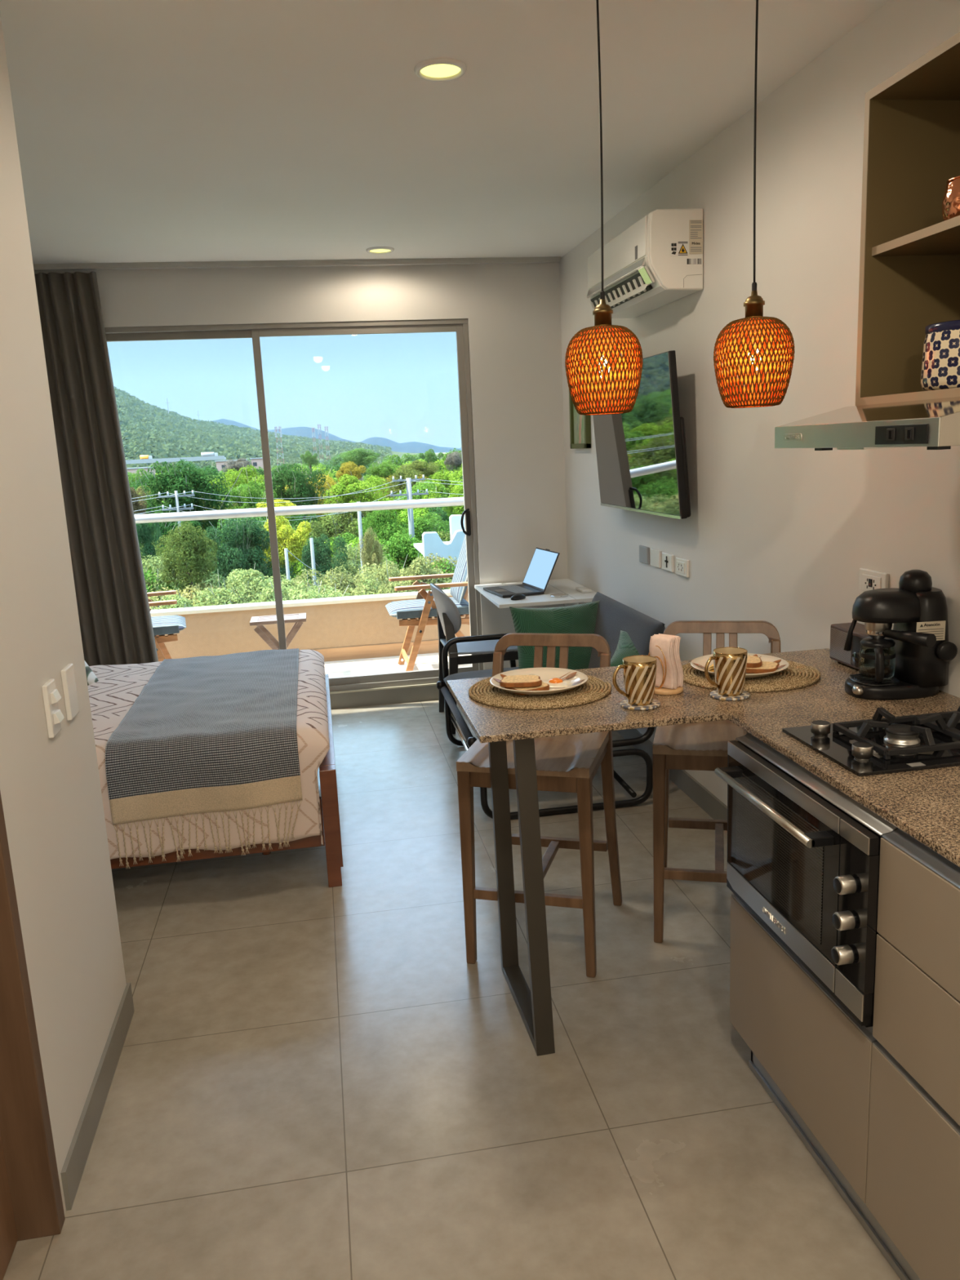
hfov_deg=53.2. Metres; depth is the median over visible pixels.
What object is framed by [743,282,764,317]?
socket
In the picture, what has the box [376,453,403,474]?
tree
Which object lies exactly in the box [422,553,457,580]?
tree
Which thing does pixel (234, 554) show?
tree
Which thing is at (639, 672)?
mug
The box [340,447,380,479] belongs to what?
tree
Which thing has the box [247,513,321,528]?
tree
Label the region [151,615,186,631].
seat cushion
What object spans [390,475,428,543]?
utility pole
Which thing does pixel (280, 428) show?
antenna tower
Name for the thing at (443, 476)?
tree
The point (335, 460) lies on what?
tree
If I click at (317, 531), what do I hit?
tree
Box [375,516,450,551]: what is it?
tree
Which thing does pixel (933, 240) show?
shelf
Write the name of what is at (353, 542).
tree
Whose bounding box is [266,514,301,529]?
tree
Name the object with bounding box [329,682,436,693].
trim
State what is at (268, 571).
bush
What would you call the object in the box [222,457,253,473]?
tree
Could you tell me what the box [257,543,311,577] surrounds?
tree
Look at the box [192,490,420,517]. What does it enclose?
wire
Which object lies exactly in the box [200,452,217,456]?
truck
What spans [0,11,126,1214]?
wall
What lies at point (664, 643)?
paper napkin
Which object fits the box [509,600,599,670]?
throw pillow
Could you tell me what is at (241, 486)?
tree
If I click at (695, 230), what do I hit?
print
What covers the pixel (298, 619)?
folding table
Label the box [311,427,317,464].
antenna tower
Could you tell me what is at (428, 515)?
tree
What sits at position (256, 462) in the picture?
house
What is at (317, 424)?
antenna tower
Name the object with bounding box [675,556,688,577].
power outlet
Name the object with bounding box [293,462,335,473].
tree
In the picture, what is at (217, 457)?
road
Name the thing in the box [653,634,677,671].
paper napkin
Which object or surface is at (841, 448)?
lamp
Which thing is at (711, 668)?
cheese slice
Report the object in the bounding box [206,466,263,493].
tree
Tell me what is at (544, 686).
toast slice
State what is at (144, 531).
tree
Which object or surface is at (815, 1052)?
base cabinet
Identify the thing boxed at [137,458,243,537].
tree
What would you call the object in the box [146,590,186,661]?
folding chair
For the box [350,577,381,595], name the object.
tree
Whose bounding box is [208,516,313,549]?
tree
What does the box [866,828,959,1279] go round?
base cabinet
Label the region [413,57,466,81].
recessed light
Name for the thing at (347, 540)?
tree
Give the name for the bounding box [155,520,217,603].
tree
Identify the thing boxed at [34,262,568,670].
wall
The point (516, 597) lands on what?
computer mouse
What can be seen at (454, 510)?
tree
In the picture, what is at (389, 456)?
tree
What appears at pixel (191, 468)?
tree
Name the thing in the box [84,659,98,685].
bed pillow
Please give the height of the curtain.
2.545 m
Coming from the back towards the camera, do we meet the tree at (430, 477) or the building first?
the tree at (430, 477)
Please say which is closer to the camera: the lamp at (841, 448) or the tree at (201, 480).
the lamp at (841, 448)
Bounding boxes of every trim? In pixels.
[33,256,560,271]
[150,589,468,616]
[313,640,438,662]
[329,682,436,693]
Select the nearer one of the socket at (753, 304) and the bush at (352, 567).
the socket at (753, 304)
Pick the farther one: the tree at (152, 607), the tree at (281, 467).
the tree at (281, 467)
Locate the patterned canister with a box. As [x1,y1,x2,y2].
[920,320,959,391]
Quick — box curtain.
[34,271,158,666]
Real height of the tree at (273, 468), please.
23.974 m
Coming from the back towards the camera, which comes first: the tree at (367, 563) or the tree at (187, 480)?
the tree at (187, 480)
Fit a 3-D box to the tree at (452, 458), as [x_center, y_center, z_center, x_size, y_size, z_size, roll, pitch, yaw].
[-4.594,-32.779,199.624,5.423,12.844,5.081,-4,12,-9]
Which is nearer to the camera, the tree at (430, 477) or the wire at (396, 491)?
the wire at (396, 491)
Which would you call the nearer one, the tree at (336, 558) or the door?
the door
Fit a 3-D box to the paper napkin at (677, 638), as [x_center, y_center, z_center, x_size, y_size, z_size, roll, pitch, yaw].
[0.502,0.053,2.539,0.024,0.137,0.064,-13,15,-42]
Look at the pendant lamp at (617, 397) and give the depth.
2.36 m
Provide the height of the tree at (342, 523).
7.680 m
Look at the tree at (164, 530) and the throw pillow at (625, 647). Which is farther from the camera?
the tree at (164, 530)
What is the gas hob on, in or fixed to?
in the countertop
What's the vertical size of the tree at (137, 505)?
11.622 m
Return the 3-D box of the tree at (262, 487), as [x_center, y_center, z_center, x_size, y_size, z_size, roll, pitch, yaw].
[-33.832,-22.872,163.798,12.721,10.183,13.258,-4,12,-9]
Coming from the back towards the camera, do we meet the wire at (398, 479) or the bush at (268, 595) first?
the wire at (398, 479)
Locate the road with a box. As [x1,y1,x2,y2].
[125,455,226,463]
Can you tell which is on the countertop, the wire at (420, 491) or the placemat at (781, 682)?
the placemat at (781, 682)
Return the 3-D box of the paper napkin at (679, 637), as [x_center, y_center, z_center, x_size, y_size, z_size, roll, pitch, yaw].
[0.506,0.056,2.542,0.024,0.137,0.064,-13,15,-42]
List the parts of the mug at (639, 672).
handle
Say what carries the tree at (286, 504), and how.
on the ground
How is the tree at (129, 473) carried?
on the ground
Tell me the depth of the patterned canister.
1.97 m
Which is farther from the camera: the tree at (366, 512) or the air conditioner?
the tree at (366, 512)
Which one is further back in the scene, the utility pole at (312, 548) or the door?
the utility pole at (312, 548)
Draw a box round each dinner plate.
[489,667,587,695]
[689,653,789,678]
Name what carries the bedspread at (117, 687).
on the bed
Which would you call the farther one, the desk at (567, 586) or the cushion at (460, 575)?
the cushion at (460, 575)
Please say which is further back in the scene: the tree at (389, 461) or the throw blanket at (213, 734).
the tree at (389, 461)
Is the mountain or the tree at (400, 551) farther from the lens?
the mountain
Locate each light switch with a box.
[41,679,64,737]
[60,663,79,720]
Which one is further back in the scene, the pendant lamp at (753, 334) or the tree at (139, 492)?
the tree at (139, 492)
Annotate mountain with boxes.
[113,386,391,470]
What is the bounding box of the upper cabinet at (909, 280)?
[855,31,959,405]
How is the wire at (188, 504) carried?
attached to the utility pole at (178, 508)
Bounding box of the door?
[0,791,65,1279]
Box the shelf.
[872,225,959,256]
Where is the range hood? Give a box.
[774,396,959,450]
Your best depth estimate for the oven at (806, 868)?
1.89 m
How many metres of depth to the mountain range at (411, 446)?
3381.86 m
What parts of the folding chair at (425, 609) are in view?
leg, leg, armrest, armrest, seat rail, leg, leg, post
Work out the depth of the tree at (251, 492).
106.81 m
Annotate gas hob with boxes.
[782,706,959,776]
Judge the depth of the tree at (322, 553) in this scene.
60.99 m
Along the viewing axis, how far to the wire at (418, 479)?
65.18 m
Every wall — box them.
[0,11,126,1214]
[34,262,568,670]
[151,594,470,658]
[559,0,959,805]
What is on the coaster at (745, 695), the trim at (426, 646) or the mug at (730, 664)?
the mug at (730, 664)
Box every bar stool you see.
[456,632,622,977]
[652,620,780,942]
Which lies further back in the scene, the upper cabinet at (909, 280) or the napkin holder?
the napkin holder
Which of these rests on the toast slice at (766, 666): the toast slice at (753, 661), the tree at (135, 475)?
the toast slice at (753, 661)
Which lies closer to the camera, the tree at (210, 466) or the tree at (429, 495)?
the tree at (429, 495)
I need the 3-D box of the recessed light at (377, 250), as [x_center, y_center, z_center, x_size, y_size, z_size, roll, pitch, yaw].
[-0.537,-2.094,5.154,0.150,0.010,0.150,-4,12,-9]
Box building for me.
[413,514,465,569]
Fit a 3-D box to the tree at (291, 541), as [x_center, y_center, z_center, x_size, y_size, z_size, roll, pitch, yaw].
[-13.390,-3.805,65.187,4.508,10.019,4.161,0,12,12]
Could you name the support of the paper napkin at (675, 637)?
in the napkin holder
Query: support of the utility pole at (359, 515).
on the ground
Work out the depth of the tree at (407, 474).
125.58 m
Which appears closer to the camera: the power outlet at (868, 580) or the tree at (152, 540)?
the power outlet at (868, 580)
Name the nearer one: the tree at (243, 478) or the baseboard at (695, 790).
the baseboard at (695, 790)
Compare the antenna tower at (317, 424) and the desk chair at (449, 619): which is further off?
the antenna tower at (317, 424)
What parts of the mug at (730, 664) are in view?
handle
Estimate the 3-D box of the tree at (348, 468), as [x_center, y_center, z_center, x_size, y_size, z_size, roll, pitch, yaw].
[-19.485,-21.270,147.290,4.896,12.322,4.692,-4,12,-9]
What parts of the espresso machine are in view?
lid, handle, handle, steam knob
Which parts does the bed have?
rail, footboard, leg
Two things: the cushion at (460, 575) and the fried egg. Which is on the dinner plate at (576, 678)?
the fried egg
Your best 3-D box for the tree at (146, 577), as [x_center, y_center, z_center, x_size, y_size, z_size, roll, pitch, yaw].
[-21.302,-1.073,60.363,7.023,7.258,8.793,-4,12,-9]
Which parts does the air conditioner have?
panel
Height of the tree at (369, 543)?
9.202 m
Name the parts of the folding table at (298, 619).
leg, leg, table frame, leg, leg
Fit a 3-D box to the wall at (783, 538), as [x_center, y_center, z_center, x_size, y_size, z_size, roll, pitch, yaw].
[1.194,-0.304,2.471,0.120,2.610,7.350,-4,12,-9]
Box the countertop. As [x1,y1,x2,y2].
[446,648,959,866]
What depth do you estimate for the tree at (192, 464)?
437.79 m
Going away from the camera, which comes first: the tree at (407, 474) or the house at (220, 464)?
the tree at (407, 474)
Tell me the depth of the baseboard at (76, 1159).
2.29 m
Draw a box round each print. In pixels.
[573,377,584,444]
[671,241,688,255]
[690,225,701,238]
[690,247,701,251]
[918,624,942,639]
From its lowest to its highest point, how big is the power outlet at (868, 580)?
0.075 m
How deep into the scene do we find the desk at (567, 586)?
5.37 m
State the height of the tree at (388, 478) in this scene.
10.481 m
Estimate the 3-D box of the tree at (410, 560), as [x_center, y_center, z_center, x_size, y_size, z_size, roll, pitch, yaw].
[-3.093,-3.259,68.706,6.940,6.616,6.012,-5,12,-13]
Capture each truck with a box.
[139,454,152,459]
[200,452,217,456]
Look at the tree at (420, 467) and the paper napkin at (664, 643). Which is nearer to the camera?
the paper napkin at (664, 643)
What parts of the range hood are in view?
panel, control panel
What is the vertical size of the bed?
1.000 m
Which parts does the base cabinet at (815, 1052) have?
door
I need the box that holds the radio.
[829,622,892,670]
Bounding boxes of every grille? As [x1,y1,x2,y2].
[830,627,852,664]
[848,674,893,683]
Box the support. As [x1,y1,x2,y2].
[488,737,555,1056]
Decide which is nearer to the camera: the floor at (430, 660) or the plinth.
the plinth
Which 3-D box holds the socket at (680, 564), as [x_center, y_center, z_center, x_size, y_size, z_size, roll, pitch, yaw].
[0.858,-0.311,4.097,0.004,0.048,0.088,-4,12,-9]
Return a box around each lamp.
[564,0,643,415]
[713,0,795,408]
[836,446,915,449]
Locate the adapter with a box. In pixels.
[575,586,591,592]
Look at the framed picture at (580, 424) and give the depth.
5.48 m
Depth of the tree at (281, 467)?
229.19 m
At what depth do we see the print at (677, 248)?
3.62 m
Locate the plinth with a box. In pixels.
[748,1050,920,1279]
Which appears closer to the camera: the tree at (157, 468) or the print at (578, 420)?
the print at (578, 420)
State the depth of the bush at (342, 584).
50.31 m
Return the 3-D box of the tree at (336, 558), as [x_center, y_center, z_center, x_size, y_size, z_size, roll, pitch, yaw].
[-10.087,-2.615,67.017,8.074,6.642,7.890,0,12,11]
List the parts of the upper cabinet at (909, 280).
panel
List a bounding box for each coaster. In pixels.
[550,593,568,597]
[620,698,660,710]
[710,689,750,700]
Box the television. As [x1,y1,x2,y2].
[592,350,691,519]
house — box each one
[126,466,155,475]
[214,458,247,471]
[249,457,263,469]
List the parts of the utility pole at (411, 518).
post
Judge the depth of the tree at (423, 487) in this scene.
115.30 m
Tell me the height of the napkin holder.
0.128 m
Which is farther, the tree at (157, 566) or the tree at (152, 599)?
the tree at (157, 566)
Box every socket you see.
[592,290,613,325]
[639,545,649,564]
[662,552,674,572]
[676,560,684,573]
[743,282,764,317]
[861,573,881,591]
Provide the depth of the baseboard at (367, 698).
5.97 m
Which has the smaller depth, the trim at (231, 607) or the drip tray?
the drip tray
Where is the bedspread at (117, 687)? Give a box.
[87,649,329,859]
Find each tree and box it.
[127,471,137,487]
[128,466,147,488]
[129,473,154,489]
[129,485,146,539]
[130,482,217,506]
[133,465,172,473]
[135,483,164,505]
[135,522,164,566]
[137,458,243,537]
[139,540,161,559]
[140,521,176,547]
[141,551,222,607]
[142,564,182,601]
[147,591,186,607]
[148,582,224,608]
[149,597,161,609]
[150,520,203,544]
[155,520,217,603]
[159,589,227,608]
[171,459,200,471]
[187,465,222,475]
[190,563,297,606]
[191,468,218,476]
[192,494,242,537]
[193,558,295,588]
[198,480,224,502]
[202,516,270,577]
[204,584,236,606]
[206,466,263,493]
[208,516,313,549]
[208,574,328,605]
[213,540,308,580]
[214,464,272,499]
[217,483,266,509]
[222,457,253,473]
[228,480,277,524]
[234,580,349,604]
[244,463,290,482]
[247,477,307,498]
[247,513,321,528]
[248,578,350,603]
[256,498,296,520]
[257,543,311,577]
[258,515,312,577]
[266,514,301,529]
[271,462,332,519]
[271,463,308,471]
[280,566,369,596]
[282,474,339,519]
[288,511,368,546]
[290,558,343,584]
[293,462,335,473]
[293,463,341,482]
[293,520,333,551]
[295,537,387,578]
[300,450,319,473]
[300,533,347,582]
[301,463,333,472]
[303,541,406,577]
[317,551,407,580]
[320,453,356,467]
[321,460,372,480]
[321,510,375,534]
[322,473,394,517]
[324,532,377,550]
[325,585,378,596]
[335,461,365,484]
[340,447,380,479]
[350,562,407,593]
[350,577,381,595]
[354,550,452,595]
[355,509,408,552]
[357,526,385,573]
[357,532,422,570]
[360,496,437,533]
[363,461,406,497]
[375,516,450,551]
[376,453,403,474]
[376,474,428,511]
[377,465,418,500]
[382,453,422,463]
[385,456,413,466]
[390,479,452,511]
[398,486,451,523]
[400,459,439,479]
[401,560,412,567]
[404,458,461,486]
[415,511,450,541]
[417,448,443,466]
[418,452,460,474]
[419,468,462,497]
[421,493,460,531]
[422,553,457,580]
[429,558,455,588]
[431,462,462,479]
[431,465,462,481]
[437,530,450,542]
[441,482,464,517]
[444,448,462,458]
[444,451,462,471]
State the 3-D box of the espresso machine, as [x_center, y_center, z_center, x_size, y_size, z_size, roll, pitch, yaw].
[1.049,-0.011,2.367,0.244,0.310,0.236,-4,11,-7]
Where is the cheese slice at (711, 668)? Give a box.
[707,663,714,671]
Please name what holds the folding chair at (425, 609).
on the floor at (430, 660)
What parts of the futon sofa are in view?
clamp knob, clamp knob, frame, seat mattress, frame, mattress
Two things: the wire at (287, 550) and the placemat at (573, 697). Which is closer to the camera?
the placemat at (573, 697)
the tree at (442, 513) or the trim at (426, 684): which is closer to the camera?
the trim at (426, 684)
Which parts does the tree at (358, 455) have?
crown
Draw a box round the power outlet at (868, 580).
[858,568,888,594]
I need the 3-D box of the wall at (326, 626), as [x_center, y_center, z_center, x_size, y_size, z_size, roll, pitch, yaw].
[-1.578,-0.029,6.989,6.000,0.423,0.130,-4,12,-9]
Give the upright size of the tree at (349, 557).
7.634 m
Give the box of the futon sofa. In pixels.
[435,591,665,819]
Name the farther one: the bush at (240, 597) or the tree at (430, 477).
the tree at (430, 477)
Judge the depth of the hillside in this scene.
1240.93 m
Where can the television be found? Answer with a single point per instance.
(642, 458)
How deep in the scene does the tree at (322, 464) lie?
315.41 m
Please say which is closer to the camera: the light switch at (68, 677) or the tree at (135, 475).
the light switch at (68, 677)
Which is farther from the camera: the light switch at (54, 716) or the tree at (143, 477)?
the tree at (143, 477)
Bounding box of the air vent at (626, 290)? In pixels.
[590,272,653,308]
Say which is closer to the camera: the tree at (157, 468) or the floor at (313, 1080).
the floor at (313, 1080)
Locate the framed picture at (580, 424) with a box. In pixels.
[568,369,591,448]
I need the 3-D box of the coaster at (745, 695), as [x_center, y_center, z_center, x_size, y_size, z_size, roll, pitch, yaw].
[0.644,0.141,2.471,0.100,0.006,0.100,-4,12,-9]
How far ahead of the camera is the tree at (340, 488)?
104.52 m
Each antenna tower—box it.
[274,426,284,462]
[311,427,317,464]
[317,424,324,463]
[324,426,330,462]
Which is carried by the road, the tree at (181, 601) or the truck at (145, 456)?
the truck at (145, 456)
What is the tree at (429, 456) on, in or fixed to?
on the ground
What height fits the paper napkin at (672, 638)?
0.137 m
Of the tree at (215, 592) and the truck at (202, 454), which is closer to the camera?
the tree at (215, 592)
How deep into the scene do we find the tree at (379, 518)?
72.97 m
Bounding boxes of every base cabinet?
[729,729,897,1203]
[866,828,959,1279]
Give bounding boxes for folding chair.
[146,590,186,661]
[385,534,469,671]
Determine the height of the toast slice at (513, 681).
0.014 m
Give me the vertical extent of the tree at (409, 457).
20.806 m
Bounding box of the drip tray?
[848,673,899,686]
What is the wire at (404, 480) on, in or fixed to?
attached to the utility pole at (411, 518)
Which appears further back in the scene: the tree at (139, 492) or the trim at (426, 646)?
the tree at (139, 492)
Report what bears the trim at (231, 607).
on the wall at (326, 626)
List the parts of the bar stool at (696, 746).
leg, leg, seat, backrest, leg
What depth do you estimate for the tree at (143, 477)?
192.95 m
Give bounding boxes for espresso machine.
[843,569,957,700]
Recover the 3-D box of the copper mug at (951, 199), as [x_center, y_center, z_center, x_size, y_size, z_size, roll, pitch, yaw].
[0.996,-0.895,1.957,0.096,0.094,0.115,3,13,24]
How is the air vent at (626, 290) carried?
attached to the air conditioner
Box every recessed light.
[366,246,394,253]
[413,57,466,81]
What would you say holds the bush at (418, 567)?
on the ground
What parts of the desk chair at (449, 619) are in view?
leg, backrest, leg, seat, seat rail, leg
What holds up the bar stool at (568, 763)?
on the floor at (313, 1080)
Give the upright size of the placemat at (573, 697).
0.011 m
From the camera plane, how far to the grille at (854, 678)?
2.41 m
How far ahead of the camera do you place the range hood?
1.86 m
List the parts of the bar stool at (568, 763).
leg, leg, seat, backrest, leg, leg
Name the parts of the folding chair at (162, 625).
leg, armrest, armrest, leg, seat rail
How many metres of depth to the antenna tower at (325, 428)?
628.03 m
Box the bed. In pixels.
[110,674,342,887]
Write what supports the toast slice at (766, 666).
on the dinner plate at (699, 663)
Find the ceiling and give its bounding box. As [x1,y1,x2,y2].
[0,0,888,263]
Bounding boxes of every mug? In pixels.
[612,655,657,706]
[704,647,747,696]
[942,175,959,221]
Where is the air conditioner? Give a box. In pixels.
[586,208,703,318]
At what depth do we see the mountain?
895.66 m
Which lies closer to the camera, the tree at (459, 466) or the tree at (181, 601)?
the tree at (181, 601)
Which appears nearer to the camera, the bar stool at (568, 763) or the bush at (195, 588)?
the bar stool at (568, 763)
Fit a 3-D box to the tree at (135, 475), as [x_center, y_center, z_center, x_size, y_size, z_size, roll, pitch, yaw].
[-109.107,-49.380,309.277,15.553,12.943,16.037,-4,12,-9]
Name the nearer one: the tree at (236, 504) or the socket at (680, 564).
the socket at (680, 564)
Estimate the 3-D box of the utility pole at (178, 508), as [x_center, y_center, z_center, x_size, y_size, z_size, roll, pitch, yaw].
[-19.673,-4.105,63.969,2.300,11.602,0.246,-4,12,-9]
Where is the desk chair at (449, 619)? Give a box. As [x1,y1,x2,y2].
[429,583,518,733]
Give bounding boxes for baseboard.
[60,982,134,1210]
[329,684,439,708]
[616,728,727,831]
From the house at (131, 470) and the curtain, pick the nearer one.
the curtain
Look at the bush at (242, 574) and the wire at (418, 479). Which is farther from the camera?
the wire at (418, 479)
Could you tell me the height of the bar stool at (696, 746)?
0.940 m
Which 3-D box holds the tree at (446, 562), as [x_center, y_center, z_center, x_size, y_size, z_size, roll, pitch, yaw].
[-0.153,-1.008,54.577,6.767,7.538,6.770,3,13,27]
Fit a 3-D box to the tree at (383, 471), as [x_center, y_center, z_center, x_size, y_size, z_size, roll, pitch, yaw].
[-15.557,-23.385,157.971,7.448,11.886,6.850,-4,12,-9]
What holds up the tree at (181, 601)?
on the ground
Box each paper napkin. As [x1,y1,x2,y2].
[648,635,674,688]
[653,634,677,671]
[653,635,675,688]
[658,633,682,686]
[658,634,679,687]
[671,639,677,688]
[673,637,678,688]
[677,636,683,687]
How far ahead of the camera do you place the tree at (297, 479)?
113.40 m
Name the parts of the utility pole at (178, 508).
post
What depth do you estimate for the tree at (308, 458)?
212.22 m
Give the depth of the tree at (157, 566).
60.18 m
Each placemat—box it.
[468,674,611,709]
[682,660,820,692]
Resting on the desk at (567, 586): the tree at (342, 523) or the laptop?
the laptop
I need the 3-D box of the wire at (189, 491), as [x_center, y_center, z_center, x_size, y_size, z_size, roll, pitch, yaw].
[-31.107,-7.657,58.170,26.685,1.160,0.026,-7,12,-22]
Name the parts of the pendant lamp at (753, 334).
lamp shade, cord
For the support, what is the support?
on the floor at (313, 1080)
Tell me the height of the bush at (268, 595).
8.165 m
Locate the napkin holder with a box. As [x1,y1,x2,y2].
[648,645,683,695]
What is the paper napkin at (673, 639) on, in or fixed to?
in the napkin holder
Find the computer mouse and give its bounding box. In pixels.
[510,593,525,599]
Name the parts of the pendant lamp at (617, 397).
cord, lamp shade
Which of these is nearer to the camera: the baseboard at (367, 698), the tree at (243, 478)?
the baseboard at (367, 698)
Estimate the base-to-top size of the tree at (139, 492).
10.512 m
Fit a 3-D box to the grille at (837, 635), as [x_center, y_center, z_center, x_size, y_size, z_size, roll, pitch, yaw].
[1.027,0.017,2.727,0.003,0.085,0.110,-4,12,-9]
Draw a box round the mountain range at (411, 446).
[213,418,461,453]
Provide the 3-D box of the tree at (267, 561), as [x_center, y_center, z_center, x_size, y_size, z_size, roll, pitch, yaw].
[-16.713,-3.805,71.380,7.984,7.847,7.981,-8,13,-25]
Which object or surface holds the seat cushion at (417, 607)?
on the folding chair at (425, 609)
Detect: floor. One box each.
[2,699,900,1279]
[324,653,471,677]
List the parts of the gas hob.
knob, knob, knob, knob, burner, maker plate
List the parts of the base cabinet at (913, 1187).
drawer, drawer, drawer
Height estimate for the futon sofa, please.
0.782 m
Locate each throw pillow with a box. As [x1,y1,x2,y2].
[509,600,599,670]
[610,630,639,666]
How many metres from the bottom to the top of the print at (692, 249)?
0.016 m
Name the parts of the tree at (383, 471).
crown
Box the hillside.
[121,406,444,466]
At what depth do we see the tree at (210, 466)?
334.81 m
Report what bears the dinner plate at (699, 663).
on the placemat at (781, 682)
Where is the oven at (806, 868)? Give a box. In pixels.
[714,740,881,1027]
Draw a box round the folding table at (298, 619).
[249,613,306,649]
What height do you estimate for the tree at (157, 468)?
18.864 m
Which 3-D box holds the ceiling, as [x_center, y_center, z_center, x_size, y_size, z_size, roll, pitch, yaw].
[-0.747,-1.496,1.910,3.895,0.120,7.370,-4,12,-9]
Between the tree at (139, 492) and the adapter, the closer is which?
the adapter
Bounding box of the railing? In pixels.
[134,497,464,523]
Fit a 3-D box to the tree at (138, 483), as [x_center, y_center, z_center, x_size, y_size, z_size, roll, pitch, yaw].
[-51.549,-20.211,161.333,15.604,13.738,14.690,-4,12,-9]
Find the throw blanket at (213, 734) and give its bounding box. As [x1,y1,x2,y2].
[105,648,302,869]
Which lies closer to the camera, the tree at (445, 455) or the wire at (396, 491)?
the wire at (396, 491)
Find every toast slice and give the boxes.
[499,675,542,687]
[504,681,549,694]
[746,655,761,667]
[746,661,778,673]
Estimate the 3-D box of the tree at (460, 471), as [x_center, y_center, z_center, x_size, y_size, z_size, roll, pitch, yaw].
[-1.158,-25.115,163.297,15.818,11.860,15.607,-4,12,-9]
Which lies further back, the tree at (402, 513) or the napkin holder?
the tree at (402, 513)
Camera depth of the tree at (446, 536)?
69.53 m
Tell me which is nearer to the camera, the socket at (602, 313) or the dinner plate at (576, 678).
the socket at (602, 313)
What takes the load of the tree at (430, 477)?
on the ground
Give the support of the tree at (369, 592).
on the ground
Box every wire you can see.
[132,491,191,502]
[136,504,191,514]
[164,491,396,521]
[168,479,399,502]
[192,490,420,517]
[195,479,418,498]
[287,550,355,579]
[404,480,457,484]
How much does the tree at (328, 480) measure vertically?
10.791 m
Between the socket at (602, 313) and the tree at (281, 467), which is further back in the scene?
the tree at (281, 467)
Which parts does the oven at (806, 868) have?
handle post, handle, door, handle post, knob, knob, knob, knob, knob, knob, control panel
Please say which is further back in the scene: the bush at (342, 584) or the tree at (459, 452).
the tree at (459, 452)
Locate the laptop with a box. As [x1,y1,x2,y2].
[483,547,559,597]
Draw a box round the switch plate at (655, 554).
[650,548,661,568]
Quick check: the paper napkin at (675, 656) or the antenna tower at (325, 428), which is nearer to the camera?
the paper napkin at (675, 656)
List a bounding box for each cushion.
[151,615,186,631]
[385,596,468,617]
[449,534,467,603]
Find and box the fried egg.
[542,677,570,688]
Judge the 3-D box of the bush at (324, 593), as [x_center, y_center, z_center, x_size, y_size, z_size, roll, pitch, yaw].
[-8.435,0.861,47.253,5.936,7.509,7.566,-10,14,-34]
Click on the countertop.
(923, 804)
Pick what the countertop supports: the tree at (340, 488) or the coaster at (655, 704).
the coaster at (655, 704)
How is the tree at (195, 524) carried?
on the ground
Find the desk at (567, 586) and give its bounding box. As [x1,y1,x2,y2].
[474,578,596,608]
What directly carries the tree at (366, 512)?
on the ground
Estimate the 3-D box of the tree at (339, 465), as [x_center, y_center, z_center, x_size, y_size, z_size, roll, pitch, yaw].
[-39.774,-47.811,297.684,19.228,16.394,20.394,-4,12,-9]
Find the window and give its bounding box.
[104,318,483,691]
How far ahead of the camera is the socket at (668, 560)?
4.24 m
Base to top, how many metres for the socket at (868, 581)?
0.048 m
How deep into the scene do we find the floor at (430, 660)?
6.81 m
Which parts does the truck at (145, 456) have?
tank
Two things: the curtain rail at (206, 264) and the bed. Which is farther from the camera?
the curtain rail at (206, 264)
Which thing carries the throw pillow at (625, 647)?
on the futon sofa
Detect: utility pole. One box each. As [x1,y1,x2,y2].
[158,490,195,579]
[284,548,290,580]
[309,537,316,586]
[356,502,365,573]
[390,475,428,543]
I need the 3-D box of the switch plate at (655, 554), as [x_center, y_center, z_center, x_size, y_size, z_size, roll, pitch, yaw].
[0.809,-0.377,4.412,0.012,0.080,0.118,-4,12,-9]
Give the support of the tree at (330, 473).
on the ground

